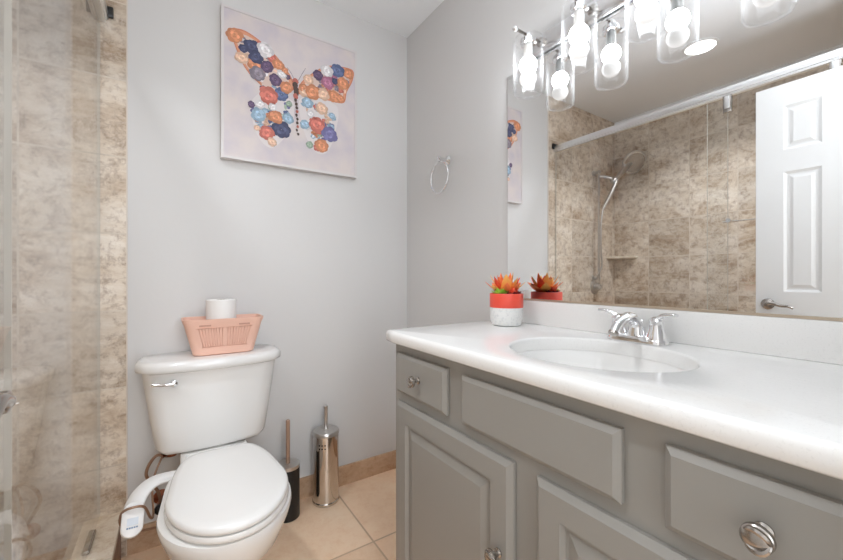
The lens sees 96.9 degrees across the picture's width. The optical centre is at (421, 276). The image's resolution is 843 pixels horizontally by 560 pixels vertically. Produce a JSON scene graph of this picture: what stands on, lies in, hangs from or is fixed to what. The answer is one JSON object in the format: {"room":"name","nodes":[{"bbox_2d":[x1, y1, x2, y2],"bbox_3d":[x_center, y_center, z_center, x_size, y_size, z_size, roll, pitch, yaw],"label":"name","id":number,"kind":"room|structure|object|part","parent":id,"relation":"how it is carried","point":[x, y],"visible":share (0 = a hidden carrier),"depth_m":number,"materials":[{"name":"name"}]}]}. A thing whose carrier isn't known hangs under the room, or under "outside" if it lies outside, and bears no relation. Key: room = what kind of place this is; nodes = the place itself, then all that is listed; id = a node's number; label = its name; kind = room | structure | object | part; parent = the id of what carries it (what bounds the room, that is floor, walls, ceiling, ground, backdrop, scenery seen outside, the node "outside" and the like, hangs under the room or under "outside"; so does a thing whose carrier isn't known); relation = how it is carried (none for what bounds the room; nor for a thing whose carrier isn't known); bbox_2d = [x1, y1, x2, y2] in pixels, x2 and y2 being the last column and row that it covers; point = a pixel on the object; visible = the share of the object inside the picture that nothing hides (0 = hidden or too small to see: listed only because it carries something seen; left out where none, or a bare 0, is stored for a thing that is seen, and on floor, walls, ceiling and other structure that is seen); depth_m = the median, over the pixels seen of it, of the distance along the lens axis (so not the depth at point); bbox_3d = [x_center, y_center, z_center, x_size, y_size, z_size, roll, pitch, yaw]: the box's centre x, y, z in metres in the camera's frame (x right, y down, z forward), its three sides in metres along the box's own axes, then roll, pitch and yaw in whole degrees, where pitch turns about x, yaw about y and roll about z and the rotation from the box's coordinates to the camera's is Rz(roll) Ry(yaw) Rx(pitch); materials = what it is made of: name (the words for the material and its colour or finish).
{"room":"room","nodes":[
{"label":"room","id":0,"kind":"room"},
{"bbox_2d":[70,511,121,559],"bbox_3d":[-0.763,0.906,0.756,0.112,0.020,1.543,0,0,-34],"label":"curb","id":1,"kind":"object","parent":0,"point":[107,527],"visible":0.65,"depth_m":1.28,"materials":[{"name":"tile"}]},
{"bbox_2d":[4,0,113,559],"bbox_3d":[-0.780,-0.057,0.745,0.088,1.906,1.542,0,0,-33],"label":"shower enclosure","id":2,"kind":"object","parent":1,"relation":"on","point":[102,11],"visible":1,"depth_m":0.58,"materials":[{"name":"clear glass"}]},
{"bbox_2d":[0,390,16,417],"bbox_3d":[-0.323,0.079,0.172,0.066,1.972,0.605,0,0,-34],"label":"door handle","id":3,"kind":"structure","parent":2,"relation":"attached to","point":[8,400],"depth_m":0.39,"materials":[{"name":"silver metal"}]},
{"bbox_3d":[-0.767,-0.973,0.753,0.038,0.046,1.540,0,0,-34],"label":"header rail","id":4,"kind":"part","parent":2,"relation":"part of","materials":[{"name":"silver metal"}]},
{"bbox_2d":[0,0,406,559],"bbox_3d":[-1.017,-0.120,1.577,2.381,2.490,0.106,0,0,-34],"label":"wall","id":5,"kind":"structure","parent":0,"point":[322,259],"depth_m":1.50,"materials":[{"name":"white paint"}]},
{"bbox_2d":[126,0,127,501],"bbox_3d":[-1.134,-0.235,1.438,0.003,2.260,0.008,0,0,-34],"label":"trim","id":6,"kind":"structure","parent":5,"relation":"attached to","point":[126,0],"depth_m":1.43,"materials":[{"name":"beige tile"}]},
{"bbox_2d":[154,487,164,514],"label":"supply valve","id":7,"kind":"object","parent":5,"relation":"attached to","point":[158,496],"depth_m":1.44,"materials":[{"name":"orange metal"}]},
{"bbox_3d":[-0.991,0.884,1.419,0.040,0.040,0.017,0,0,-34],"label":"valve handle","id":8,"kind":"part","parent":7,"relation":"part of","materials":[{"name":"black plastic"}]},
{"bbox_2d":[144,453,176,479],"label":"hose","id":9,"kind":"object","parent":5,"relation":"attached to","point":[157,455],"depth_m":1.40,"materials":[{"name":"orange metal"}]},
{"bbox_2d":[127,450,395,555],"bbox_3d":[-0.606,1.026,1.787,1.264,0.098,0.011,0,0,-34],"label":"baseboard","id":10,"kind":"structure","parent":5,"relation":"attached to","point":[368,467],"depth_m":1.92,"materials":[{"name":"tile"}]},
{"bbox_2d":[220,3,356,178],"bbox_3d":[-0.603,-0.835,1.774,0.622,0.655,0.036,0,0,-34],"label":"framed picture","id":11,"kind":"object","parent":5,"relation":"attached to","point":[288,96],"visible":1,"depth_m":1.73,"materials":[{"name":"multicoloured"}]},
{"bbox_2d":[126,468,395,559],"bbox_3d":[0.340,1.099,0.363,1.264,0.050,3.429,0,0,-34],"label":"floor","id":12,"kind":"structure","parent":0,"point":[361,525],"depth_m":1.59,"materials":[{"name":"tile"}]},
{"bbox_2d":[113,530,120,559],"bbox_3d":[-0.763,1.020,0.756,0.102,0.208,1.543,0,0,-34],"label":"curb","id":13,"kind":"object","parent":12,"relation":"on","point":[117,556],"depth_m":1.36,"materials":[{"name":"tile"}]},
{"bbox_2d":[135,344,291,559],"bbox_3d":[-0.681,0.692,1.270,0.500,0.766,0.781,0,0,-34],"label":"toilet","id":14,"kind":"object","parent":12,"relation":"on","point":[227,497],"visible":0.99,"depth_m":1.32,"materials":[{"name":"white ceramic"}]},
{"bbox_2d":[118,456,175,538],"bbox_3d":[-0.871,0.746,1.259,0.149,0.175,0.364,0,0,-17],"label":"bidet attachment","id":15,"kind":"object","parent":14,"relation":"attached to","point":[131,519],"visible":0.89,"depth_m":1.14,"materials":[{"name":"white plastic"}]},
{"bbox_3d":[-0.860,0.725,1.111,0.057,0.086,0.072,0,0,-34],"label":"control panel","id":16,"kind":"part","parent":15,"relation":"part of","materials":[{"name":"white plastic"}]},
{"bbox_3d":[-0.860,0.686,1.216,0.081,0.055,0.190,0,0,24],"label":"arm","id":17,"kind":"part","parent":15,"relation":"part of","materials":[{"name":"white plastic"}]},
{"bbox_3d":[-0.918,0.389,1.338,0.081,0.028,0.024,0,0,-34],"label":"flush lever","id":18,"kind":"part","parent":14,"relation":"part of","materials":[{"name":"silver metal"}]},
{"bbox_3d":[-0.834,0.331,1.498,0.500,0.043,0.231,0,0,-34],"label":"tank lid","id":19,"kind":"part","parent":14,"relation":"part of","materials":[{"name":"white ceramic"}]},
{"bbox_3d":[-0.839,0.507,1.506,0.460,0.310,0.203,0,0,-34],"label":"tank","id":20,"kind":"part","parent":14,"relation":"part of","materials":[{"name":"white ceramic"}]},
{"bbox_2d":[181,314,262,355],"bbox_3d":[-0.809,0.237,1.525,0.290,0.142,0.152,0,0,-34],"label":"storage basket","id":21,"kind":"object","parent":14,"relation":"on","point":[205,337],"visible":0.99,"depth_m":1.47,"materials":[{"name":"pink plastic"}]},
{"bbox_3d":[-0.815,0.250,1.521,0.110,0.104,0.110,0,0,-34],"label":"toilet paper roll","id":22,"kind":"object","parent":21,"relation":"in","visible":0},
{"bbox_2d":[206,298,235,319],"bbox_3d":[-0.815,0.146,1.521,0.110,0.104,0.110,0,0,-34],"label":"toilet paper roll","id":23,"kind":"object","parent":22,"relation":"on","point":[224,308],"visible":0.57,"depth_m":1.48,"materials":[{"name":"white paper"}]},
{"bbox_3d":[-0.602,0.638,1.164,0.328,0.026,0.512,0,0,-34],"label":"seat lid","id":24,"kind":"part","parent":14,"relation":"part of","materials":[{"name":"white plastic"}]},
{"bbox_3d":[-0.602,0.662,1.164,0.331,0.018,0.516,0,0,-34],"label":"seat","id":25,"kind":"part","parent":14,"relation":"part of","materials":[{"name":"white plastic"}]},
{"bbox_2d":[279,419,299,522],"bbox_3d":[-0.597,0.859,1.671,0.101,0.432,0.101,0,0,-34],"label":"toilet brush holder","id":26,"kind":"object","parent":12,"relation":"on","point":[291,465],"visible":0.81,"depth_m":1.65,"materials":[{"name":"black plastic"}]},
{"bbox_3d":[-0.597,0.740,1.671,0.018,0.194,0.018,0,0,-34],"label":"handle","id":27,"kind":"part","parent":26,"relation":"part of","materials":[{"name":"brown wood"}]},
{"bbox_3d":[-0.597,0.844,1.671,0.101,0.017,0.101,0,0,-34],"label":"lid","id":28,"kind":"part","parent":26,"relation":"part of","materials":[{"name":"silver metal"}]},
{"bbox_2d":[312,405,338,507],"bbox_3d":[-0.459,0.847,1.790,0.126,0.455,0.126,0,0,-34],"label":"toilet brush holder","id":29,"kind":"object","parent":12,"relation":"on","point":[325,437],"visible":1,"depth_m":1.74,"materials":[{"name":"silver metal"}]},
{"bbox_3d":[-0.459,0.742,1.790,0.124,0.025,0.124,0,0,-34],"label":"lid","id":30,"kind":"part","parent":29,"relation":"part of","materials":[{"name":"silver metal"}]},
{"bbox_3d":[-0.459,0.675,1.790,0.024,0.112,0.024,0,0,-34],"label":"handle","id":31,"kind":"part","parent":29,"relation":"part of","materials":[{"name":"silver metal"}]},
{"bbox_2d":[396,344,842,559],"bbox_3d":[0.408,0.643,0.894,0.560,0.864,1.094,0,0,-34],"label":"vanity cabinet","id":32,"kind":"object","parent":12,"relation":"on","point":[490,466],"visible":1,"depth_m":0.67,"materials":[{"name":"grey paint"}]},
{"bbox_3d":[-0.025,0.302,1.071,0.036,0.033,0.033,0,0,-34],"label":"knob","id":33,"kind":"part","parent":32,"relation":"part of","materials":[{"name":"silver metal"}]},
{"bbox_3d":[-0.004,0.305,1.087,0.017,0.123,0.256,0,0,-34],"label":"drawer","id":34,"kind":"part","parent":32,"relation":"part of","materials":[{"name":"grey paint"}]},
{"bbox_3d":[0.059,0.667,0.993,0.017,0.544,0.486,0,0,-34],"label":"door","id":35,"kind":"part","parent":32,"relation":"part of","materials":[{"name":"grey paint"}]},
{"bbox_3d":[0.153,0.603,0.804,0.036,0.033,0.033,0,0,-34],"label":"knob","id":36,"kind":"part","parent":32,"relation":"part of","materials":[{"name":"silver metal"}]},
{"bbox_3d":[0.211,0.306,0.764,0.017,0.121,0.397,0,0,-34],"label":"false drawer","id":37,"kind":"part","parent":32,"relation":"part of","materials":[{"name":"grey paint"}]},
{"bbox_2d":[386,300,842,479],"bbox_3d":[0.413,0.151,0.903,0.544,0.120,1.138,0,0,-34],"label":"countertop","id":38,"kind":"structure","parent":32,"relation":"on","point":[770,387],"depth_m":0.71,"materials":[{"name":"stone"}]},
{"bbox_2d":[487,273,523,326],"bbox_3d":[0.303,0.081,1.353,0.136,0.189,0.137,0,0,27],"label":"potted succulent","id":39,"kind":"object","parent":38,"relation":"on","point":[506,302],"visible":1,"depth_m":1.30,"materials":[{"name":"white ceramic"}]},
{"bbox_2d":[519,349,684,372],"bbox_3d":[0.406,0.287,0.882,0.401,0.150,0.463,0,0,-34],"label":"sink","id":40,"kind":"object","parent":38,"relation":"in","point":[580,358],"visible":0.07,"depth_m":1.03,"materials":[{"name":"white ceramic"}]},
{"bbox_2d":[598,308,678,345],"bbox_3d":[0.559,0.134,0.998,0.162,0.083,0.161,0,0,7],"label":"faucet","id":41,"kind":"object","parent":38,"relation":"on","point":[655,335],"visible":1,"depth_m":0.96,"materials":[{"name":"silver metal"}]},
{"bbox_3d":[0.532,0.109,1.056,0.062,0.032,0.023,0,0,41],"label":"lever","id":42,"kind":"part","parent":41,"relation":"part of","materials":[{"name":"silver metal"}]},
{"bbox_3d":[0.550,0.135,1.043,0.051,0.061,0.051,0,0,-34],"label":"handle","id":43,"kind":"part","parent":41,"relation":"part of","materials":[{"name":"silver metal"}]},
{"bbox_3d":[0.538,0.129,0.976,0.146,0.070,0.048,0,0,-34],"label":"spout","id":44,"kind":"part","parent":41,"relation":"part of","materials":[{"name":"silver metal"}]},
{"bbox_3d":[0.577,0.166,1.002,0.056,0.020,0.154,0,0,-34],"label":"plate","id":45,"kind":"part","parent":41,"relation":"part of","materials":[{"name":"silver metal"}]},
{"bbox_3d":[0.604,0.135,0.961,0.051,0.061,0.051,0,0,-34],"label":"handle","id":46,"kind":"part","parent":41,"relation":"part of","materials":[{"name":"silver metal"}]},
{"bbox_3d":[0.610,0.109,0.940,0.023,0.032,0.062,0,0,-19],"label":"lever","id":47,"kind":"part","parent":41,"relation":"part of","materials":[{"name":"silver metal"}]},
{"bbox_3d":[0.360,0.667,0.539,0.017,0.544,0.479,0,0,-34],"label":"door","id":48,"kind":"part","parent":32,"relation":"part of","materials":[{"name":"grey paint"}]},
{"bbox_3d":[0.425,0.306,0.442,0.017,0.121,0.247,0,0,-34],"label":"drawer","id":49,"kind":"part","parent":32,"relation":"part of","materials":[{"name":"grey paint"}]},
{"bbox_3d":[0.396,0.305,0.438,0.036,0.033,0.033,0,0,-34],"label":"knob","id":50,"kind":"part","parent":32,"relation":"part of","materials":[{"name":"silver metal"}]},
{"bbox_2d":[316,0,443,37],"bbox_3d":[-0.105,-1.405,0.128,2.466,0.080,3.529,0,0,-34],"label":"ceiling","id":51,"kind":"structure","parent":0,"point":[401,17],"depth_m":1.93,"materials":[{"name":"white paint"}]},
{"bbox_2d":[490,293,522,326],"bbox_3d":[0.305,0.118,1.342,0.118,0.114,0.118,0,0,-34],"label":"pot","id":52,"kind":"object","parent":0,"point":[506,309],"depth_m":1.29,"materials":[{"name":"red ceramic"}]},
{"bbox_2d":[407,0,633,327],"bbox_3d":[0.515,-0.120,1.332,0.100,2.490,2.009,0,0,-34],"label":"wall","id":53,"kind":"structure","parent":0,"point":[461,58],"depth_m":1.74,"materials":[{"name":"white paint"}]},
{"bbox_2d":[430,156,450,193],"bbox_3d":[0.103,-0.491,1.806,0.062,0.191,0.156,0,0,-34],"label":"towel ring","id":54,"kind":"object","parent":53,"relation":"attached to","point":[447,160],"visible":1,"depth_m":1.80,"materials":[{"name":"silver metal"}]},
{"bbox_2d":[512,0,659,86],"bbox_3d":[0.548,-0.744,1.039,0.169,0.236,0.745,0,0,-34],"label":"vanity light","id":55,"kind":"object","parent":53,"relation":"attached to","point":[583,15],"visible":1,"depth_m":1.15,"materials":[{"name":"white glass"}]},
{"bbox_2d":[520,32,535,48],"bbox_3d":[0.368,-0.816,1.289,0.054,0.038,0.054,0,0,-34],"label":"socket","id":56,"kind":"object","parent":55,"relation":"attached to","point":[528,40],"depth_m":1.27,"materials":[{"name":"silver metal"}]},
{"bbox_3d":[0.368,-0.773,1.289,0.036,0.046,0.036,0,0,-34],"label":"bulb","id":57,"kind":"part","parent":55,"relation":"part of","materials":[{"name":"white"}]},
{"bbox_3d":[0.368,-0.728,1.289,0.059,0.059,0.059,0,0,-34],"label":"bulb globe","id":58,"kind":"part","parent":55,"relation":"part of","materials":[{"name":"white glass"}]},
{"bbox_3d":[0.372,-0.831,1.291,0.132,0.032,0.032,0,0,-34],"label":"arm","id":59,"kind":"part","parent":55,"relation":"part of","materials":[{"name":"silver metal"}]},
{"bbox_2d":[569,0,588,16],"bbox_3d":[0.475,-0.816,1.127,0.054,0.038,0.054,0,0,-34],"label":"socket","id":60,"kind":"object","parent":55,"relation":"attached to","point":[579,6],"depth_m":1.11,"materials":[{"name":"silver metal"}]},
{"bbox_3d":[0.475,-0.773,1.127,0.036,0.046,0.036,0,0,-34],"label":"bulb","id":61,"kind":"part","parent":55,"relation":"part of","materials":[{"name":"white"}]},
{"bbox_3d":[0.475,-0.728,1.127,0.059,0.059,0.059,0,0,-34],"label":"bulb globe","id":62,"kind":"part","parent":55,"relation":"part of","materials":[{"name":"white glass"}]},
{"bbox_3d":[0.608,-0.830,1.079,0.026,0.064,0.745,0,0,-34],"label":"plate","id":63,"kind":"part","parent":55,"relation":"part of","materials":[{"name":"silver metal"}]},
{"bbox_3d":[0.479,-0.831,1.130,0.132,0.032,0.032,0,0,-34],"label":"arm","id":64,"kind":"part","parent":55,"relation":"part of","materials":[{"name":"silver metal"}]},
{"bbox_3d":[0.583,-0.728,0.966,0.059,0.059,0.059,0,0,-34],"label":"bulb globe","id":65,"kind":"part","parent":55,"relation":"part of","materials":[{"name":"white glass"}]},
{"bbox_2d":[508,0,842,321],"bbox_3d":[0.645,-0.352,1.035,0.012,0.884,1.090,0,0,-34],"label":"wall mirror","id":66,"kind":"object","parent":53,"relation":"attached to","point":[692,158],"visible":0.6,"depth_m":0.96,"materials":[{"name":"silver mirror"}]},
{"bbox_2d":[522,300,842,364],"bbox_3d":[0.634,0.133,1.044,0.020,0.085,1.124,0,0,-34],"label":"backsplash","id":67,"kind":"structure","parent":53,"relation":"attached to","point":[794,338],"depth_m":0.89,"materials":[{"name":"stone"}]}
]}

